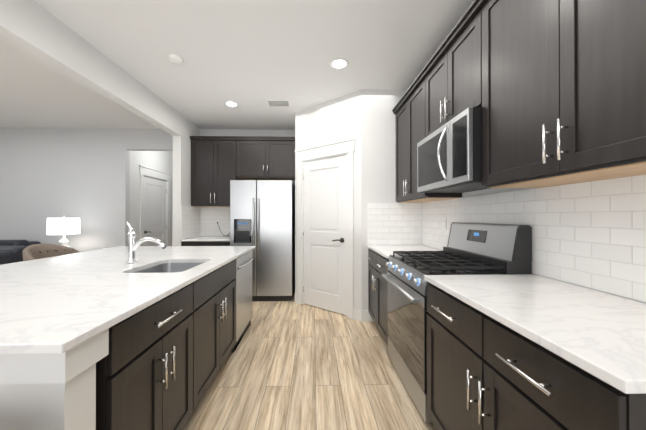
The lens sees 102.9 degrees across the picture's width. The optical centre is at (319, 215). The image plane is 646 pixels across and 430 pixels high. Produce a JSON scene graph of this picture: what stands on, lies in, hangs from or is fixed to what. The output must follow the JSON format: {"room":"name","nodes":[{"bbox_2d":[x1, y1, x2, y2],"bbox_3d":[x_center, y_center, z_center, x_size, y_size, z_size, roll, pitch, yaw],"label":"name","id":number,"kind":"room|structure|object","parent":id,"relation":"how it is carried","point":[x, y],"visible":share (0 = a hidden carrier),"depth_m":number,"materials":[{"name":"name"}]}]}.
{"room":"kitchen","nodes":[
{"label":"kitchen","id":0,"kind":"room"},
{"bbox_2d":[0,0,180,135],"bbox_3d":[-2.048,-1.356,1.019,0.120,0.320,5.600,0,0,-1],"label":"header beam","id":1,"kind":"structure","parent":0,"point":[34,28],"depth_m":2.15,"materials":[{"name":"white paint"}]},
{"bbox_2d":[0,127,294,251],"bbox_3d":[-2.624,-0.118,4.500,7.850,2.770,0.100,0,0,-1],"label":"wall","id":2,"kind":"structure","parent":0,"point":[83,174],"depth_m":4.41,"materials":[{"name":"grey paint"}]},
{"bbox_2d":[200,207,229,235],"bbox_3d":[-1.708,0.101,4.467,0.716,0.507,0.010,0,0,-1],"label":"backsplash","id":3,"kind":"structure","parent":2,"relation":"attached to","point":[208,217],"depth_m":4.46,"materials":[{"name":"tile"}]},
{"bbox_2d":[191,140,240,206],"bbox_3d":[-1.710,-0.682,4.281,0.722,1.064,0.388,0,0,-1],"label":"upper cabinet","id":4,"kind":"object","parent":2,"relation":"attached to","point":[213,168],"visible":0.96,"depth_m":4.13,"materials":[{"name":"brown wood"}]},
{"bbox_2d":[236,140,294,180],"bbox_3d":[-0.875,-0.914,4.303,0.945,0.599,0.388,0,0,-1],"label":"upper cabinet","id":5,"kind":"object","parent":2,"relation":"attached to","point":[265,160],"visible":1,"depth_m":4.15,"materials":[{"name":"brown wood"}]},
{"bbox_2d":[190,136,294,140],"bbox_3d":[-1.237,-1.241,4.295,1.670,0.051,0.388,0,0,-1],"label":"crown molding","id":6,"kind":"structure","parent":5,"relation":"attached to","point":[262,138],"depth_m":4.11,"materials":[{"name":"brown wood"}]},
{"bbox_2d":[130,151,172,245],"bbox_3d":[-3.429,-0.114,5.655,0.100,2.770,2.250,0,0,-1],"label":"wall","id":7,"kind":"structure","parent":0,"point":[162,161],"depth_m":4.79,"materials":[{"name":"white paint"}]},
{"bbox_2d":[144,176,165,245],"bbox_3d":[-3.372,0.251,5.292,0.094,2.013,0.774,0,0,-1],"label":"hall door","id":8,"kind":"structure","parent":7,"relation":"in","point":[154,208],"depth_m":5.28,"materials":[{"name":"white paint"}]},
{"bbox_2d":[139,165,171,245],"bbox_3d":[-3.402,0.166,5.290,0.133,2.207,1.050,0,0,-1],"label":"door frame","id":9,"kind":"structure","parent":7,"relation":"attached to","point":[154,173],"depth_m":5.20,"materials":[{"name":"white wood"}]},
{"bbox_2d":[172,115,199,245],"bbox_3d":[-2.129,-0.120,4.138,0.120,2.770,0.650,0,0,-1],"label":"wall","id":10,"kind":"structure","parent":0,"point":[182,169],"depth_m":3.84,"materials":[{"name":"white paint"}]},
{"bbox_2d":[181,205,199,238],"bbox_3d":[-2.063,0.100,4.133,0.010,0.507,0.638,0,0,-1],"label":"backsplash","id":11,"kind":"structure","parent":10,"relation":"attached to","point":[190,221],"depth_m":4.09,"materials":[{"name":"tile"}]},
{"bbox_2d":[0,0,473,129],"bbox_3d":[-2.624,-1.535,2.605,7.950,0.050,8.800,0,0,-1],"label":"ceiling","id":12,"kind":"structure","parent":0,"point":[250,57],"depth_m":2.44,"materials":[{"name":"white paint"}]},
{"bbox_2d":[168,54,183,64],"bbox_3d":[-1.386,-1.494,2.477,0.136,0.032,0.136,0,0,-1],"label":"smoke detector","id":13,"kind":"object","parent":12,"relation":"attached to","point":[175,59],"visible":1,"depth_m":2.45,"materials":[{"name":"white plastic"}]},
{"bbox_2d":[224,101,238,106],"bbox_3d":[-1.192,-1.503,3.473,0.192,0.007,0.192,0,0,-1],"label":"recessed light","id":14,"kind":"object","parent":12,"relation":"in","point":[231,104],"visible":1,"depth_m":3.47,"materials":[{"name":"white"}]},
{"bbox_2d":[266,100,290,106],"bbox_3d":[-0.551,-1.503,3.449,0.320,0.008,0.200,0,0,-1],"label":"ceiling vent","id":15,"kind":"object","parent":12,"relation":"in","point":[278,103],"visible":1,"depth_m":3.44,"materials":[{"name":"white plastic"}]},
{"bbox_2d":[330,58,348,69],"bbox_3d":[0.193,-1.507,2.558,0.192,0.007,0.192,0,0,-1],"label":"recessed light","id":16,"kind":"object","parent":12,"relation":"in","point":[339,63],"visible":1,"depth_m":2.55,"materials":[{"name":"white"}]},
{"bbox_2d":[183,291,436,429],"bbox_3d":[-2.624,1.285,2.595,7.950,0.050,8.800,0,0,-1],"label":"floor","id":17,"kind":"structure","parent":0,"point":[290,365],"depth_m":1.96,"materials":[{"name":"wood"}]},
{"bbox_2d":[0,246,27,264],"bbox_3d":[-4.465,0.812,3.159,2.300,0.900,0.860,0,0,-1],"label":"leather sofa","id":18,"kind":"object","parent":17,"relation":"on","point":[11,254],"visible":0.17,"depth_m":2.94,"materials":[{"name":"black leather"}]},
{"bbox_2d":[0,240,40,245],"bbox_3d":[-4.996,0.825,3.975,0.980,0.880,0.760,0,0,-1],"label":"leather armchair","id":19,"kind":"object","parent":17,"relation":"on","point":[15,243],"visible":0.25,"depth_m":4.01,"materials":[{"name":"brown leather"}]},
{"bbox_2d":[23,244,79,260],"bbox_3d":[-2.437,0.763,2.421,0.474,0.997,0.477,0,0,-1],"label":"counter stool","id":20,"kind":"object","parent":17,"relation":"on","point":[35,251],"visible":0.23,"depth_m":2.46,"materials":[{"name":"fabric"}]},
{"bbox_2d":[96,279,199,429],"bbox_3d":[-1.048,0.815,1.214,0.640,0.880,0.673,0,0,-1],"label":"base cabinet","id":21,"kind":"object","parent":17,"relation":"on","point":[159,365],"depth_m":1.13,"materials":[{"name":"black wood"}]},
{"bbox_2d":[181,241,229,245],"bbox_3d":[-1.704,0.826,4.128,0.726,0.879,0.675,0,0,-1],"label":"base cabinet","id":22,"kind":"object","parent":17,"relation":"on","point":[205,243],"depth_m":3.84,"materials":[{"name":"black wood"}]},
{"bbox_2d":[182,236,229,240],"bbox_3d":[-1.699,0.369,4.144,0.715,0.028,0.654,0,0,-1],"label":"countertop","id":23,"kind":"structure","parent":22,"relation":"on","point":[213,238],"depth_m":4.00,"materials":[{"name":"white stone"}]},
{"bbox_2d":[200,259,235,399],"bbox_3d":[-1.065,0.818,1.876,0.640,0.880,0.901,0,0,-1],"label":"base cabinet","id":24,"kind":"object","parent":17,"relation":"on","point":[218,287],"depth_m":1.86,"materials":[{"name":"black wood"}]},
{"bbox_2d":[0,328,108,429],"bbox_3d":[-1.375,0.817,1.820,1.277,0.880,2.247,0,0,-1],"label":"island end panel","id":25,"kind":"object","parent":24,"relation":"attached to","point":[47,391],"visible":0.52,"depth_m":0.73,"materials":[{"name":"white"}]},
{"bbox_2d":[0,246,254,354],"bbox_3d":[-1.489,0.361,1.820,1.540,0.028,2.305,0,0,-1],"label":"countertop","id":26,"kind":"structure","parent":24,"relation":"on","point":[61,304],"depth_m":1.20,"materials":[{"name":"white stone"}]},
{"bbox_2d":[126,221,166,263],"bbox_3d":[-1.260,0.195,1.868,0.334,0.303,0.115,0,0,-1],"label":"kitchen faucet","id":27,"kind":"object","parent":26,"relation":"on","point":[133,244],"visible":1,"depth_m":1.87,"materials":[{"name":"silver metal"}]},
{"bbox_2d":[134,263,202,272],"bbox_3d":[-1.038,0.475,1.809,0.392,0.199,0.512,0,0,-1],"label":"undermount sink basin","id":28,"kind":"object","parent":26,"relation":"in","point":[170,267],"visible":0.08,"depth_m":2.06,"materials":[{"name":"silver metal"}]},
{"bbox_2d":[230,250,252,351],"bbox_3d":[-1.053,0.826,2.634,0.663,0.868,0.605,0,0,-1],"label":"dishwasher","id":29,"kind":"object","parent":24,"relation":"in","point":[243,278],"visible":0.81,"depth_m":2.57,"materials":[{"name":"silver metal"}]},
{"bbox_2d":[230,180,294,300],"bbox_3d":[-0.868,0.373,4.086,0.910,1.785,0.757,0,0,-1],"label":"refrigerator","id":30,"kind":"object","parent":17,"relation":"on","point":[262,216],"visible":0.96,"depth_m":3.77,"materials":[{"name":"silver metal"}]},
{"bbox_2d":[367,249,388,344],"bbox_3d":[0.887,0.821,2.675,0.675,0.879,0.822,0,0,-1],"label":"base cabinet","id":31,"kind":"object","parent":17,"relation":"on","point":[377,294],"visible":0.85,"depth_m":2.61,"materials":[{"name":"black wood"}]},
{"bbox_2d":[367,245,442,258],"bbox_3d":[0.913,0.364,2.678,0.670,0.028,0.822,0,0,-1],"label":"countertop","id":32,"kind":"structure","parent":31,"relation":"on","point":[385,251],"depth_m":2.74,"materials":[{"name":"white stone"}]},
{"bbox_2d":[426,283,487,429],"bbox_3d":[0.924,0.815,1.258,0.675,0.879,0.498,0,0,-1],"label":"base cabinet","id":33,"kind":"object","parent":17,"relation":"on","point":[456,360],"visible":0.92,"depth_m":1.22,"materials":[{"name":"black wood"}]},
{"bbox_2d":[424,274,645,393],"bbox_3d":[0.956,0.358,1.026,0.670,0.028,0.969,0,0,-1],"label":"countertop","id":34,"kind":"structure","parent":33,"relation":"on","point":[600,335],"depth_m":0.87,"materials":[{"name":"white stone"}]},
{"bbox_2d":[382,222,531,425],"bbox_3d":[0.894,0.657,1.886,0.703,1.200,0.750,0,0,-1],"label":"gas range","id":35,"kind":"object","parent":17,"relation":"on","point":[485,249],"visible":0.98,"depth_m":1.71,"materials":[{"name":"silver metal"}]},
{"bbox_2d":[478,316,645,429],"bbox_3d":[0.937,0.814,0.783,0.675,0.879,0.448,0,0,-1],"label":"base cabinet","id":36,"kind":"object","parent":17,"relation":"on","point":[529,384],"visible":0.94,"depth_m":0.75,"materials":[{"name":"black wood"}]},
{"bbox_3d":[-4.018,0.950,4.040,0.520,0.630,0.520,0,0,-1],"label":"side table","id":37,"kind":"object","parent":17,"relation":"on","visible":0},
{"bbox_2d":[46,216,80,247],"bbox_3d":[-4.018,0.316,4.043,0.384,0.637,0.384,0,0,-1],"label":"table lamp","id":38,"kind":"object","parent":37,"relation":"on","point":[64,226],"visible":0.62,"depth_m":3.92,"materials":[{"name":"white ceramic"}]},
{"bbox_2d":[295,90,361,309],"bbox_3d":[0.101,-0.122,3.460,1.093,2.770,0.100,0,0,38],"label":"wall","id":39,"kind":"structure","parent":0,"point":[337,119],"depth_m":3.26,"materials":[{"name":"white paint"}]},
{"bbox_2d":[294,137,355,318],"bbox_3d":[0.067,0.159,3.463,1.005,2.207,0.133,0,0,38],"label":"door frame","id":40,"kind":"structure","parent":39,"relation":"attached to","point":[331,149],"depth_m":3.31,"materials":[{"name":"white wood"}]},
{"bbox_2d":[303,155,346,314],"bbox_3d":[0.059,0.244,3.461,0.593,2.013,0.491,0,0,-1],"label":"pantry door","id":41,"kind":"structure","parent":39,"relation":"in","point":[325,267],"depth_m":3.44,"materials":[{"name":"white paint"}]},
{"bbox_2d":[295,294,372,321],"bbox_3d":[0.141,1.198,3.410,0.998,0.130,0.712,0,0,-1],"label":"baseboard","id":42,"kind":"structure","parent":39,"relation":"attached to","point":[362,315],"depth_m":3.07,"materials":[{"name":"white wood"}]},
{"bbox_2d":[361,90,406,309],"bbox_3d":[0.868,-0.123,3.141,0.740,2.770,0.100,0,0,-1],"label":"wall","id":43,"kind":"structure","parent":0,"point":[378,157],"depth_m":3.09,"materials":[{"name":"white paint"}]},
{"bbox_2d":[367,202,421,244],"bbox_3d":[0.897,0.096,3.085,0.660,0.507,0.010,0,0,-1],"label":"backsplash","id":44,"kind":"structure","parent":43,"relation":"attached to","point":[393,223],"depth_m":3.08,"materials":[{"name":"tile"}]},
{"bbox_2d":[462,188,633,299],"bbox_3d":[1.350,-0.132,0.753,0.100,2.770,4.900,0,0,-1],"label":"wall","id":45,"kind":"structure","parent":0,"point":[483,192],"depth_m":1.93,"materials":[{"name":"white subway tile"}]},
{"bbox_2d":[395,79,461,202],"bbox_3d":[1.065,-0.688,2.685,0.370,1.064,0.822,0,0,-1],"label":"upper cabinet","id":46,"kind":"object","parent":45,"relation":"attached to","point":[410,123],"visible":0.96,"depth_m":2.62,"materials":[{"name":"brown wood"}]},
{"bbox_2d":[425,9,481,137],"bbox_3d":[1.085,-0.933,1.897,0.370,0.579,0.755,0,0,-1],"label":"upper cabinet","id":47,"kind":"object","parent":45,"relation":"attached to","point":[453,83],"visible":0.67,"depth_m":1.79,"materials":[{"name":"brown wood"}]},
{"bbox_2d":[417,107,489,192],"bbox_3d":[1.033,-0.420,1.894,0.472,0.442,0.750,0,0,-1],"label":"microwave","id":48,"kind":"object","parent":47,"relation":"attached to","point":[449,156],"visible":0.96,"depth_m":1.70,"materials":[{"name":"silver metal"}]},
{"bbox_2d":[422,174,645,302],"bbox_3d":[1.266,0.091,1.819,0.010,0.507,2.538,0,0,-1],"label":"backsplash","id":49,"kind":"structure","parent":45,"relation":"attached to","point":[590,234],"depth_m":1.28,"materials":[{"name":"tile"}]},
{"bbox_2d":[442,218,445,229],"bbox_3d":[1.237,0.080,2.560,0.008,0.120,0.075,0,0,-1],"label":"electrical outlet","id":50,"kind":"object","parent":49,"relation":"attached to","point":[443,223],"visible":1,"depth_m":2.56,"materials":[{"name":"white plastic"}]},
{"bbox_2d":[644,217,645,246],"bbox_3d":[1.278,0.064,0.975,0.008,0.120,0.075,0,0,-1],"label":"outlet","id":51,"kind":"object","parent":49,"relation":"attached to","point":[644,231],"visible":1,"depth_m":1.01,"materials":[{"name":"white plastic"}]},
{"bbox_2d":[482,0,645,187],"bbox_3d":[1.108,-0.694,1.038,0.370,1.064,0.958,0,0,-1],"label":"upper cabinet","id":52,"kind":"object","parent":45,"relation":"attached to","point":[563,92],"visible":1,"depth_m":1.03,"materials":[{"name":"brown wood"}]},
{"bbox_2d":[392,0,487,113],"bbox_3d":[1.087,-1.250,1.812,0.368,0.051,2.574,0,0,-1],"label":"crown molding","id":53,"kind":"structure","parent":52,"relation":"attached to","point":[468,15],"depth_m":1.89,"materials":[{"name":"brown wood"}]}
]}

